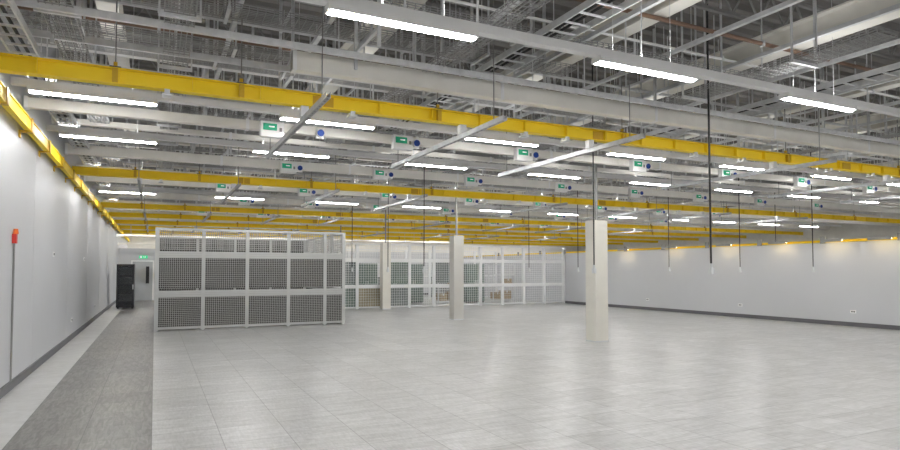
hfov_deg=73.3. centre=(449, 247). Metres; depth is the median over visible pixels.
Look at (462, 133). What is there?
channel
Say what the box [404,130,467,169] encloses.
light
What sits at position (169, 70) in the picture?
rail
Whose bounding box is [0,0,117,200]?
cable tray
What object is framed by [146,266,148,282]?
window
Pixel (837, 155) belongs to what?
lights
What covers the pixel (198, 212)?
box
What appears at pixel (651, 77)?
support frame
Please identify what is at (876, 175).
ladder
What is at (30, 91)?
diffuser
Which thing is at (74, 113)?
pipe
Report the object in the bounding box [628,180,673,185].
light
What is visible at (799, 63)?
basket
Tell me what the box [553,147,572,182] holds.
support frame
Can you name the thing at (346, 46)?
roof beam
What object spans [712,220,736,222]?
light
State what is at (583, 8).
ladder
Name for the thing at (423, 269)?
cable
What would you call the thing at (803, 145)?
support frame
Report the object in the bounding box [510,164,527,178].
support frame
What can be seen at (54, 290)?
wall
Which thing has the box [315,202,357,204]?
diffuser
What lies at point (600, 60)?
light
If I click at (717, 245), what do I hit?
washer
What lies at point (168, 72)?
rail
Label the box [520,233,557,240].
channel
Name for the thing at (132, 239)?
wall
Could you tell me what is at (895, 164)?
roof beam
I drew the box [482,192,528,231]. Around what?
channel
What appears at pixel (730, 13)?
joist
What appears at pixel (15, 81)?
track
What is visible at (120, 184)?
joist
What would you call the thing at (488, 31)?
track
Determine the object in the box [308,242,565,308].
mesh partition
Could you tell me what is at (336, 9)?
light
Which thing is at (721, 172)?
box
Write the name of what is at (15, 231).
fire alarm
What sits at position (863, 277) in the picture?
wall
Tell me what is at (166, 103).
rail
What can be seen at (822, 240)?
washer
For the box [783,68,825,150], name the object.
support frame
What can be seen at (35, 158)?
trim
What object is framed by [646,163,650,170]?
outlet
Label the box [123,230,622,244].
beam
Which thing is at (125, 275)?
tall cabinet
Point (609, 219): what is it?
box
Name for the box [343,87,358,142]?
support frame
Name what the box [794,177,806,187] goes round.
box
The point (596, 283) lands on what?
column
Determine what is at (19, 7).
pipe
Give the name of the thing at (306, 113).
channel
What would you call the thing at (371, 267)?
storage cabinet
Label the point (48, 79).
cable trunking
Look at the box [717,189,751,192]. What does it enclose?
diffuser
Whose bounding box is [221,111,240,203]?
channel
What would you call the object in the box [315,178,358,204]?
light
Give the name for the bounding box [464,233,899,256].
beam
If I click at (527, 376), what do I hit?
floor
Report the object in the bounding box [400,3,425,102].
support frame
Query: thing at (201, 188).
cable trunking
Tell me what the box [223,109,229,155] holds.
support frame
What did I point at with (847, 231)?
wall
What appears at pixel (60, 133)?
light
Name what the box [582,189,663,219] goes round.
channel
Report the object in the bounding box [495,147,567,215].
channel
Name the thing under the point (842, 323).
baseboard
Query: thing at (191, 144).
support frame
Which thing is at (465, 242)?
beam
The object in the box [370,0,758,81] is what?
basket
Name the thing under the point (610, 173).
support frame
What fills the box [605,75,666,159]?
light
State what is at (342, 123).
diffuser
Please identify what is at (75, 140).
pipe
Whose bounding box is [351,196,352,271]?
cable
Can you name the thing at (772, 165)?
channel
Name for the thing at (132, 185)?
basket
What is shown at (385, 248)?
column
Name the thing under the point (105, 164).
joist
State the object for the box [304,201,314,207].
box
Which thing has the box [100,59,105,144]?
support frame
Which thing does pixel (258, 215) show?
box
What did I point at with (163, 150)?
rail
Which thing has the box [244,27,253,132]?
support frame
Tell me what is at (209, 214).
channel
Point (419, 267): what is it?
storage cabinet
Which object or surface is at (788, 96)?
light
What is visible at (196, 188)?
cable trunking
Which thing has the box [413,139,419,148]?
outlet
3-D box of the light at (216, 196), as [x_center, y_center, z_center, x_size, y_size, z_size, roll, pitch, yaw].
[-6.793,-2.641,19.605,1.520,2.095,0.148,1,-2,-26]
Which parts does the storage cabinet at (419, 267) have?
door, door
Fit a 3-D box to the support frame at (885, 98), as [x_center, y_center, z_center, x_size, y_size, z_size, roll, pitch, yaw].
[9.999,-2.968,14.564,0.040,1.800,0.940,1,-2,-26]
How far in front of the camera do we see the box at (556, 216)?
27.19 m
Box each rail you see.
[0,0,899,144]
[0,3,899,158]
[2,3,896,167]
[69,70,895,199]
[86,72,897,199]
[93,150,826,223]
[99,158,794,228]
[103,191,756,228]
[165,103,792,210]
[166,103,840,203]
[170,34,862,183]
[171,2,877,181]
[442,0,867,101]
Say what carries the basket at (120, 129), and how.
hanging from the ceiling
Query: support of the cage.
on the floor
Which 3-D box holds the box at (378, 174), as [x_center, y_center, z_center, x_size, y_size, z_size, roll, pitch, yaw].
[-1.761,-1.860,15.323,0.380,0.260,0.132,1,-2,-26]
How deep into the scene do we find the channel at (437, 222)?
26.72 m
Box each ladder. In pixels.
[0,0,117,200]
[263,0,641,205]
[344,45,899,218]
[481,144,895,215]
[500,175,890,224]
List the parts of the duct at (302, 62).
hanger rod, hanger rod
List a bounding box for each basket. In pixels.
[7,0,894,139]
[7,7,290,62]
[28,0,721,135]
[33,0,135,200]
[49,34,899,187]
[66,58,861,191]
[77,108,807,199]
[80,0,684,151]
[86,115,753,204]
[102,152,666,213]
[114,0,576,76]
[118,173,618,221]
[120,129,696,204]
[126,185,572,227]
[156,0,201,170]
[257,0,550,192]
[362,0,897,198]
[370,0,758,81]
[489,61,899,205]
[519,150,882,218]
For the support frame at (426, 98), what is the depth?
14.91 m
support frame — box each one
[50,0,65,58]
[87,0,97,118]
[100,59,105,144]
[190,106,193,152]
[193,61,198,151]
[201,19,207,128]
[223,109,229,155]
[230,72,237,154]
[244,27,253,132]
[278,0,294,86]
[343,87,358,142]
[354,0,380,69]
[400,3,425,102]
[412,98,427,168]
[453,66,474,152]
[482,105,500,174]
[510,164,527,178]
[513,3,545,117]
[531,78,555,151]
[538,117,558,178]
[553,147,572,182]
[592,173,611,185]
[619,28,656,130]
[624,128,646,185]
[685,101,713,174]
[701,187,723,194]
[736,59,777,146]
[743,118,773,180]
[747,187,769,196]
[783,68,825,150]
[803,145,834,180]
[844,90,887,160]
[852,130,882,190]
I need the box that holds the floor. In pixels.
[0,295,899,449]
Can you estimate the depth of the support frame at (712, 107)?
15.95 m
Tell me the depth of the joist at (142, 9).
10.60 m
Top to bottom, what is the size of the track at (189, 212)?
2.030 m
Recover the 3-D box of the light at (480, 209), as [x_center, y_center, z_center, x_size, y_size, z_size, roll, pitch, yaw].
[1.835,-2.487,23.810,1.520,2.095,0.148,1,-2,-26]
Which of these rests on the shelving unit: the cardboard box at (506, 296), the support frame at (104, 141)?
the cardboard box at (506, 296)
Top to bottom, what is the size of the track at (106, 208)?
2.085 m
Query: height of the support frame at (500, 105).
1.800 m
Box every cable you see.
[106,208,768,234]
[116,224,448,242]
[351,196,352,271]
[387,167,388,271]
[422,100,425,272]
[577,170,578,271]
[592,65,595,272]
[668,197,670,271]
[706,0,713,273]
[738,178,741,271]
[809,115,814,271]
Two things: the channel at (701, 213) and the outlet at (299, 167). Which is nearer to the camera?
the outlet at (299, 167)
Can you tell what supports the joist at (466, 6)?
attached to the ceiling
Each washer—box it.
[716,244,732,246]
[768,241,787,243]
[821,239,843,241]
[867,236,893,239]
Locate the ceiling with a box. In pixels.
[43,0,899,213]
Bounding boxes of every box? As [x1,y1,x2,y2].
[197,211,206,215]
[216,183,229,192]
[238,199,249,205]
[257,214,265,217]
[259,120,283,138]
[280,162,296,173]
[298,188,310,196]
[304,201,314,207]
[318,216,326,219]
[372,204,381,210]
[373,169,387,179]
[380,193,391,200]
[391,134,412,150]
[436,293,446,300]
[442,208,450,214]
[464,176,477,186]
[464,198,474,205]
[490,292,500,298]
[499,290,510,298]
[500,279,511,282]
[514,147,532,161]
[533,202,540,207]
[554,214,562,218]
[555,183,567,192]
[598,206,603,211]
[607,217,614,221]
[628,189,639,197]
[629,159,645,172]
[654,211,662,215]
[693,193,703,201]
[718,169,732,180]
[754,198,763,205]
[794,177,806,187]
[812,203,819,209]
[862,186,874,193]
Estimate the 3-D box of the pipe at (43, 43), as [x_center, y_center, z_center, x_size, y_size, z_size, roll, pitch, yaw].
[9.882,-3.236,16.687,35.720,1.110,0.080,1,-2,-26]
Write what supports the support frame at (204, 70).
attached to the ceiling
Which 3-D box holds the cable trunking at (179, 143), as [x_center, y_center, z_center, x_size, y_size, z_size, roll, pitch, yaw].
[8.313,-2.923,22.201,37.700,1.330,0.140,1,-2,-26]
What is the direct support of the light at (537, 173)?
attached to the track at (55, 128)
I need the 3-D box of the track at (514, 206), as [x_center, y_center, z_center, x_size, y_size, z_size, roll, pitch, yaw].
[2.022,-2.205,32.798,35.700,2.030,0.100,1,-2,-26]
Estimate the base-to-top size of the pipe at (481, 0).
1.100 m
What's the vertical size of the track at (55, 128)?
2.030 m
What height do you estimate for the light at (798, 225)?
2.095 m
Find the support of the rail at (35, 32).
hanging from the ceiling
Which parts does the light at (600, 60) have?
suspension rod, suspension rod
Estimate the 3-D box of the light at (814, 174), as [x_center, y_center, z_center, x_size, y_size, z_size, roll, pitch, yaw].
[9.577,-2.801,15.242,1.520,2.095,0.148,1,-2,-26]
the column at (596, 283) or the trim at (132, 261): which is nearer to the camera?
the column at (596, 283)
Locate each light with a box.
[27,19,157,106]
[58,29,156,143]
[99,131,155,194]
[215,139,264,199]
[252,71,329,157]
[279,3,375,129]
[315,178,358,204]
[324,0,478,41]
[402,204,440,208]
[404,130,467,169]
[465,52,538,146]
[479,205,513,211]
[527,171,580,178]
[547,212,578,214]
[591,0,698,82]
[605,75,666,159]
[612,211,636,217]
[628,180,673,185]
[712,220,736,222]
[713,187,752,192]
[717,108,768,170]
[757,219,779,224]
[778,0,856,111]
[791,146,820,198]
[798,225,818,226]
[809,172,851,179]
[848,198,879,202]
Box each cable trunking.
[45,21,899,178]
[51,35,899,198]
[65,97,899,213]
[84,155,899,225]
[90,146,876,214]
[97,150,829,229]
[113,188,716,237]
[118,224,447,249]
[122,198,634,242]
[132,188,653,239]
[158,140,899,204]
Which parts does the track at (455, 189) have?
rail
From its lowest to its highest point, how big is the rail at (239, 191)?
1.900 m
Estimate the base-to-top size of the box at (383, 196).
0.260 m
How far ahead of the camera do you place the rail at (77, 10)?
7.84 m
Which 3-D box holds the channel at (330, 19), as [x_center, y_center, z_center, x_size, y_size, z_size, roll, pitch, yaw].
[-8.285,-3.018,21.674,0.060,1.180,42.000,1,-2,-26]
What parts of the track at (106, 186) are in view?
rail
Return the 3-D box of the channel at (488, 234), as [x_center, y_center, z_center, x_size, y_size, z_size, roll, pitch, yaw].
[1.958,-1.805,37.595,0.100,2.436,4.200,1,-2,-26]
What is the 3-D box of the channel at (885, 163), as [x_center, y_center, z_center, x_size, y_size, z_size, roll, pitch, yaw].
[8.163,-2.749,29.692,0.060,1.130,42.000,1,-2,-26]
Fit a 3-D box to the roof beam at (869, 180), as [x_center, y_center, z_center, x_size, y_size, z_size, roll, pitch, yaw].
[15.062,-2.452,30.821,0.260,0.380,52.000,1,-2,-26]
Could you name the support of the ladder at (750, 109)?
hanging from the ceiling
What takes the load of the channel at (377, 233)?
hanging from the ceiling
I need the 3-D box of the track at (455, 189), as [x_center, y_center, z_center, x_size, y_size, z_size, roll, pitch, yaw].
[7.239,-2.597,22.110,35.700,2.030,0.100,1,-2,-26]
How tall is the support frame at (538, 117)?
1.800 m
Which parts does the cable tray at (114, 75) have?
hanger rod, hanger rod, splice plate, hanger rod, splice plate, hanger rod, hanger rod, splice plate, hanger rod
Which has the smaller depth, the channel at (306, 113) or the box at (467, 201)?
the channel at (306, 113)
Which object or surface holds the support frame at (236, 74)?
attached to the ceiling
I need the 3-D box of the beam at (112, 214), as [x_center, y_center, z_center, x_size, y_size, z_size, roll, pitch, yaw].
[3.131,-2.048,32.777,37.720,2.305,0.160,1,-2,-26]
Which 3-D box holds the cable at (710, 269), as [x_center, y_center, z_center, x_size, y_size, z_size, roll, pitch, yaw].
[3.883,-1.839,9.073,0.060,4.460,0.060,1,-2,-26]
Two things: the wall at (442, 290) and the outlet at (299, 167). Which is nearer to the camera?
the outlet at (299, 167)
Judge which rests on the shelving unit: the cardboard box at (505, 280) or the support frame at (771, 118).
the cardboard box at (505, 280)
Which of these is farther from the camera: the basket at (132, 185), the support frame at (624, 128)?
the basket at (132, 185)
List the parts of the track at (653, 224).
rail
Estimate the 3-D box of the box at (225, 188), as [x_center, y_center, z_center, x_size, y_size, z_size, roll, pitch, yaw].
[-6.439,-1.713,17.154,0.380,0.260,0.132,1,-2,-26]
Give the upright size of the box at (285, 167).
0.260 m
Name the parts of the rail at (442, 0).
hanger rod, hanger rod, hanger rod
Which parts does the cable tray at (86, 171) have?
splice plate, splice plate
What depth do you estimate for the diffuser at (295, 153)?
12.19 m
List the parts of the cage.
post, panel, panel, panel, panel, post, panel, panel, panel, panel, rail, post, rail, rail, rail, rail, panel, panel, panel, panel, panel, post, panel, panel, panel, rail, post, panel, post, panel, panel, panel, panel, post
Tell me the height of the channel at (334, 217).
2.436 m
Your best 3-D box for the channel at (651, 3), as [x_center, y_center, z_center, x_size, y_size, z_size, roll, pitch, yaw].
[-5.229,-2.963,23.164,0.060,1.180,42.000,1,-2,-26]
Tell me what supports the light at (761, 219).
attached to the track at (106, 186)
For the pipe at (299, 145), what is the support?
hanging from the ceiling
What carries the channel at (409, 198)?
hanging from the ceiling
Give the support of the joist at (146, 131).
attached to the ceiling
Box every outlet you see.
[297,165,302,171]
[315,128,324,138]
[388,171,392,178]
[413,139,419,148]
[533,151,538,159]
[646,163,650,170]
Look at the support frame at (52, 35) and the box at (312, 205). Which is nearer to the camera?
the support frame at (52, 35)
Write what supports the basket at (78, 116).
hanging from the ceiling
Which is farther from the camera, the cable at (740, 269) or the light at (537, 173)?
the cable at (740, 269)
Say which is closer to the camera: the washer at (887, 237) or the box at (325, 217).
the washer at (887, 237)
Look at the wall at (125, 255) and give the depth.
36.83 m
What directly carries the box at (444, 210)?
attached to the cable trunking at (159, 195)
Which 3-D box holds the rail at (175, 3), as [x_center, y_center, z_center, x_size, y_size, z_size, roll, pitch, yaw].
[10.561,-2.942,15.283,35.720,1.800,0.042,1,-2,-26]
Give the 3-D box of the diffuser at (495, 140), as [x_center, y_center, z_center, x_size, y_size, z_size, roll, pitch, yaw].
[0.949,-1.921,10.999,1.480,0.025,0.060,1,-2,-26]
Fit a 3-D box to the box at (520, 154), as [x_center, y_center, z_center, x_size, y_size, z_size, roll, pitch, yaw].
[1.472,-1.867,12.114,0.380,0.260,0.132,1,-2,-26]
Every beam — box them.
[0,81,129,241]
[95,0,143,199]
[100,180,802,234]
[108,168,746,237]
[114,185,698,240]
[119,221,657,242]
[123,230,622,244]
[126,233,584,245]
[219,0,427,204]
[272,0,701,205]
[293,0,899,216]
[393,70,899,210]
[425,108,899,212]
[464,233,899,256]
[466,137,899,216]
[499,162,899,224]
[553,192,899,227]
[568,180,886,220]
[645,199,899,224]
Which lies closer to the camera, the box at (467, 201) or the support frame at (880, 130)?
the support frame at (880, 130)
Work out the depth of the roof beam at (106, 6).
8.79 m
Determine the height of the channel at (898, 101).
1.180 m
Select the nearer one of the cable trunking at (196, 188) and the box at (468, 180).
the box at (468, 180)
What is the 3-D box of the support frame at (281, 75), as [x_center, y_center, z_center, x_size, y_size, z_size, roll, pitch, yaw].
[-2.314,-3.188,8.562,0.040,1.800,0.940,1,-2,-26]
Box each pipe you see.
[7,6,882,142]
[28,40,897,161]
[74,113,899,193]
[75,140,899,207]
[86,145,871,213]
[97,0,893,134]
[158,102,880,181]
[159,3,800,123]
[445,0,899,98]
[481,0,839,95]
[574,0,882,74]
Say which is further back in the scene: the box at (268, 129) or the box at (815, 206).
the box at (815, 206)
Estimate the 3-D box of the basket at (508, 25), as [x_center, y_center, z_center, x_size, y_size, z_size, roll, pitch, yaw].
[-2.861,-3.038,13.743,0.420,1.720,21.004,1,-2,-26]
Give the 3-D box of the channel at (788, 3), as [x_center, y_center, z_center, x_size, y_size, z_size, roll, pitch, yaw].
[-3.791,-2.962,23.865,0.060,1.130,42.000,1,-2,-26]
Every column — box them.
[380,210,390,308]
[449,169,463,319]
[585,121,608,342]
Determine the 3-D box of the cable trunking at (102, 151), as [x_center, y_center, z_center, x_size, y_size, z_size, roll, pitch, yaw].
[9.014,-2.636,20.751,37.700,2.010,0.140,1,-2,-26]
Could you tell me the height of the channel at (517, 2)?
1.180 m
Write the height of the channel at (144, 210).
2.436 m
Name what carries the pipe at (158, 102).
hanging from the ceiling
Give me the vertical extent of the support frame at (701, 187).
1.800 m
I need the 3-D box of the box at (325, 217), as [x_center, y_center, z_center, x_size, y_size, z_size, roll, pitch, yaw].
[-5.586,-1.367,26.576,0.380,0.260,0.132,1,-2,-26]
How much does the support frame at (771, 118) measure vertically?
1.800 m
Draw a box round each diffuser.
[29,90,155,105]
[60,135,155,143]
[99,191,154,194]
[215,197,263,199]
[254,151,328,157]
[280,117,373,129]
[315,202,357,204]
[405,163,465,169]
[465,138,536,146]
[528,174,578,178]
[595,61,694,82]
[607,153,664,159]
[631,182,668,185]
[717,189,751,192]
[720,165,761,170]
[783,97,852,111]
[812,175,849,179]
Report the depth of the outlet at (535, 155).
12.19 m
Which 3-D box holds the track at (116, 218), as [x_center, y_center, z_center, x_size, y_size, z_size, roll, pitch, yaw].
[0.225,-2.070,36.481,35.700,2.030,0.100,1,-2,-26]
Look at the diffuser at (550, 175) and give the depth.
14.98 m
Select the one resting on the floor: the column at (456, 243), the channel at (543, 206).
the column at (456, 243)
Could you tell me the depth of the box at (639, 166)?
13.37 m
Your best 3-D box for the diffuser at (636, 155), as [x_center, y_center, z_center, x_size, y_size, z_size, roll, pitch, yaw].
[3.825,-1.869,12.401,1.480,0.025,0.060,1,-2,-26]
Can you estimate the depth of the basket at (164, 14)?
7.61 m
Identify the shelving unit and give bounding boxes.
[488,264,514,301]
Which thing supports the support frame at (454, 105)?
attached to the ceiling
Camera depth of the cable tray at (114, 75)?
8.34 m
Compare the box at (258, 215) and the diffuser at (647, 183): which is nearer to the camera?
the diffuser at (647, 183)
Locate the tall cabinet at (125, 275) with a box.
[116,264,134,308]
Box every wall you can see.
[0,5,126,387]
[118,248,448,294]
[127,237,580,255]
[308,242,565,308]
[308,248,496,298]
[464,240,899,325]
[581,203,899,250]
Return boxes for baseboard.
[0,300,115,398]
[565,301,899,329]
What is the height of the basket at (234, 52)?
0.069 m
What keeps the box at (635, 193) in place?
attached to the cable trunking at (102, 151)
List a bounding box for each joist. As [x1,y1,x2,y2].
[35,0,893,137]
[65,50,899,163]
[97,131,843,194]
[104,144,808,199]
[105,164,779,209]
[114,102,806,174]
[120,184,562,208]
[132,210,551,226]
[137,199,643,222]
[288,0,899,112]
[691,0,899,61]
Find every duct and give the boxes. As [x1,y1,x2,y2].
[23,0,899,192]
[290,0,899,157]
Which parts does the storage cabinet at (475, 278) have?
door, door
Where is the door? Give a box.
[133,262,152,300]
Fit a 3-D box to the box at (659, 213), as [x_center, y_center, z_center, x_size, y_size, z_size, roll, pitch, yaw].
[8.391,-1.448,24.383,0.380,0.260,0.132,1,-2,-26]
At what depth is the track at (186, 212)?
45.91 m
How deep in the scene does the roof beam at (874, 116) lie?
15.20 m
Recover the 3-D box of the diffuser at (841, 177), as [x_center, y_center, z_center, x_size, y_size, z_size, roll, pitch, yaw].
[9.577,-1.766,15.204,1.480,0.025,0.060,1,-2,-26]
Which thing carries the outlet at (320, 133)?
attached to the duct at (34, 103)
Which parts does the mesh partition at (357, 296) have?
panel, panel, panel, post, panel, panel, panel, panel, panel, panel, post, panel, panel, panel, post, rail, panel, panel, rail, rail, rail, panel, panel, panel, post, panel, panel, post, panel, panel, panel, post, panel, panel, panel, post, panel, panel, panel, post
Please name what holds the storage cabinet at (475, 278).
on the floor
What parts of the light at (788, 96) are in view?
suspension rod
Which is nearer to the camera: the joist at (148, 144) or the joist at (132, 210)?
the joist at (148, 144)
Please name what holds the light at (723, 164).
attached to the track at (15, 81)
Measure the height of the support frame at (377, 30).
1.800 m
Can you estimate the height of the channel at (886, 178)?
2.436 m
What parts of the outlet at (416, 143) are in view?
lid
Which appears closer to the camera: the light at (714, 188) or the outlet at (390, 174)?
the outlet at (390, 174)
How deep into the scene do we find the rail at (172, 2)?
12.36 m
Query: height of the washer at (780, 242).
0.080 m
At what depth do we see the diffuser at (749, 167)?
13.75 m
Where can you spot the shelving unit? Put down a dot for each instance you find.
(493, 274)
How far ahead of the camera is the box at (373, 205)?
23.40 m
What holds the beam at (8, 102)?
attached to the wall at (54, 290)
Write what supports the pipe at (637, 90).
hanging from the ceiling
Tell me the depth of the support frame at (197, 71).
12.54 m
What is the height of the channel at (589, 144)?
2.436 m
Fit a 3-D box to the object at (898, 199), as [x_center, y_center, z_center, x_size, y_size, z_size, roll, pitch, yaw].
[22.252,-2.324,34.326,0.260,0.380,52.000,1,-2,-26]
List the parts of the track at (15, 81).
hanger rod, rail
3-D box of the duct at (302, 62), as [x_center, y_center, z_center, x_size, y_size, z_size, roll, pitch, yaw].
[13.521,-2.891,15.166,34.500,1.910,0.160,1,-2,-26]
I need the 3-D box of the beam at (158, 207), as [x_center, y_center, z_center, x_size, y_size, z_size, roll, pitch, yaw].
[4.884,-2.179,29.184,37.720,2.305,0.160,1,-2,-26]
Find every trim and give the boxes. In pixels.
[30,158,35,364]
[131,260,153,299]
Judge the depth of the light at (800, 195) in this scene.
19.16 m
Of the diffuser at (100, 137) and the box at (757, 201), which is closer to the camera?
the diffuser at (100, 137)
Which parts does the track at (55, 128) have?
rail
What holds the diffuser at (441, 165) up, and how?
attached to the light at (416, 163)
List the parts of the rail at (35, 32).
hanger rod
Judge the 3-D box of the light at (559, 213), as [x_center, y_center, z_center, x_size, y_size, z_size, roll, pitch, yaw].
[4.711,-2.435,25.212,1.520,2.095,0.148,1,-2,-26]
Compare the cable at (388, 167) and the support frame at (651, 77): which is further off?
the cable at (388, 167)
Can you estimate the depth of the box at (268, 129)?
9.92 m
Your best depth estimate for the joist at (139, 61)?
14.63 m
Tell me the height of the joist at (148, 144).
0.520 m
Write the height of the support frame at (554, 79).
1.800 m
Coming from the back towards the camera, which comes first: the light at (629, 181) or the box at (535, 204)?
the box at (535, 204)
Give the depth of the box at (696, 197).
20.18 m
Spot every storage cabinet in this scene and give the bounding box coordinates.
[354,263,376,284]
[405,264,422,302]
[464,264,484,301]
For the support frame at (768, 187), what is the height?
1.800 m
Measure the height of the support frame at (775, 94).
1.800 m
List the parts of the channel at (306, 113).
hanger rod, hanger rod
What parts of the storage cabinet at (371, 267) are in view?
door, door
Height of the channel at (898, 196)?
2.436 m
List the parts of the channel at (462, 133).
hanger rod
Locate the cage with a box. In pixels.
[154,227,344,331]
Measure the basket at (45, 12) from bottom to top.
1.740 m
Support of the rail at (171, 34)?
hanging from the ceiling
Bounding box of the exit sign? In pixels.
[139,255,147,258]
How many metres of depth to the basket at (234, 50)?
8.05 m
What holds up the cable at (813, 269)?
hanging from the ceiling
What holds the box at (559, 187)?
attached to the cable trunking at (102, 151)
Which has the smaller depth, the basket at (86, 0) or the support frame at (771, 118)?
the basket at (86, 0)
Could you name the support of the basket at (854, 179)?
hanging from the ceiling
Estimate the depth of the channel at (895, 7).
8.75 m
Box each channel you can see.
[137,131,142,199]
[143,144,146,220]
[177,0,244,200]
[202,201,211,222]
[207,6,335,189]
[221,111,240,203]
[242,0,525,205]
[261,214,279,224]
[265,6,330,158]
[294,0,664,194]
[301,146,339,206]
[316,207,343,225]
[321,3,899,207]
[331,0,803,196]
[353,38,899,208]
[361,231,384,236]
[374,162,427,210]
[391,0,506,168]
[394,94,899,220]
[411,221,450,228]
[415,66,899,211]
[420,233,449,238]
[465,58,899,189]
[466,234,498,239]
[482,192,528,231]
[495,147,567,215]
[498,40,645,176]
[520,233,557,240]
[524,160,899,216]
[535,209,584,232]
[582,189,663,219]
[607,228,652,234]
[644,183,731,222]
[661,69,836,189]
[715,197,807,225]
[768,164,899,197]
[840,157,899,203]
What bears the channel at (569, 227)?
hanging from the ceiling
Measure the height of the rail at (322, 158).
1.950 m
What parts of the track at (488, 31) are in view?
hanger rod, hanger rod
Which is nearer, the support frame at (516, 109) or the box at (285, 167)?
the support frame at (516, 109)
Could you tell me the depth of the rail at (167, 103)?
20.06 m
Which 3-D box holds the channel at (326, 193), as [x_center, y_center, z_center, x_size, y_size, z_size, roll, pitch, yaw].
[-3.701,-2.559,17.047,0.100,2.436,4.200,1,-2,-26]
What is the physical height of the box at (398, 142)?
0.260 m
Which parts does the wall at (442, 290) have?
panel, rail, post, panel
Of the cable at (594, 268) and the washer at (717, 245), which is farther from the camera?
the washer at (717, 245)
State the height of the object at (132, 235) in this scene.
2.760 m
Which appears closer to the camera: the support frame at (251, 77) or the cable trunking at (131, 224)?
the support frame at (251, 77)
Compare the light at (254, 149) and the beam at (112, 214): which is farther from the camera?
the beam at (112, 214)
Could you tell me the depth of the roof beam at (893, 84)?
12.00 m
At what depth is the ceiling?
11.73 m
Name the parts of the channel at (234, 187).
hanger rod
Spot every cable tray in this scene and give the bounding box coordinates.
[0,0,899,177]
[72,107,899,223]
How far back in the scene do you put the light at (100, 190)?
18.10 m
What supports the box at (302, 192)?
attached to the cable trunking at (86, 178)
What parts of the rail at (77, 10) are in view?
hanger rod, hanger rod, hanger rod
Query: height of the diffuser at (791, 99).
0.025 m
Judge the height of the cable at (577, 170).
4.460 m
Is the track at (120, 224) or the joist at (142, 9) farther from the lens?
the track at (120, 224)
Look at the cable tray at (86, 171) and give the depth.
17.30 m
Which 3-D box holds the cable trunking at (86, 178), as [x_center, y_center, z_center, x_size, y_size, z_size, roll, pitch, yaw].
[7.392,-2.477,24.073,37.700,2.085,0.140,1,-2,-26]
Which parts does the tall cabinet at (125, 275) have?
glass pane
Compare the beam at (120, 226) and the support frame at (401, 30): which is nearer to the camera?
the support frame at (401, 30)
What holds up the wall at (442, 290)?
on the floor
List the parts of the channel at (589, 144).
hanger rod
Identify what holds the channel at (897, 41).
hanging from the ceiling
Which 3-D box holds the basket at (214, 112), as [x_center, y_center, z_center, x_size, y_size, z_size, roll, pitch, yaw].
[4.979,-3.016,15.456,25.604,1.640,0.420,1,-2,-26]
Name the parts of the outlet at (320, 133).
lid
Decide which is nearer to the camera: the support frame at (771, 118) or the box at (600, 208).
the support frame at (771, 118)
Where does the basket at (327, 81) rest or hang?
hanging from the ceiling
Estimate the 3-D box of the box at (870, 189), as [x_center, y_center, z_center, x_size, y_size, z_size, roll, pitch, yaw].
[11.898,-1.681,17.196,0.380,0.260,0.132,1,-2,-26]
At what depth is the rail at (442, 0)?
9.59 m
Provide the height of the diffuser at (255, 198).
0.025 m
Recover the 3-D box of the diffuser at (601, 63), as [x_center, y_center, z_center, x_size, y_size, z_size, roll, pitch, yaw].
[2.314,-2.063,7.106,1.480,0.025,0.060,1,-2,-26]
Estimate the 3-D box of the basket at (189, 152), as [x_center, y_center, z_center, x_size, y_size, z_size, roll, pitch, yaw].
[0.026,-2.693,25.607,25.604,1.540,0.520,1,-2,-26]
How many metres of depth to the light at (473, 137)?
10.95 m
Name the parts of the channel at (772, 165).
hanger rod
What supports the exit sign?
attached to the wall at (125, 255)
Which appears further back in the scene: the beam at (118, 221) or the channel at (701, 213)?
the beam at (118, 221)
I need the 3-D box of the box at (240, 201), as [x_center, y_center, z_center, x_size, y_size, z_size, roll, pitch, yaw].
[-7.248,-1.640,21.322,0.380,0.260,0.132,1,-2,-26]
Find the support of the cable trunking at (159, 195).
hanging from the ceiling
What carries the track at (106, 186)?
hanging from the ceiling
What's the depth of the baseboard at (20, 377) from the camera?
10.31 m
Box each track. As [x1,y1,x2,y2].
[10,0,897,180]
[46,19,899,202]
[76,111,899,218]
[92,138,841,226]
[102,166,772,230]
[110,206,719,233]
[116,218,671,236]
[120,224,633,239]
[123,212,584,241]
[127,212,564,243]
[295,0,899,116]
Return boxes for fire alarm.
[9,229,18,381]
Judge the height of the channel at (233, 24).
1.130 m

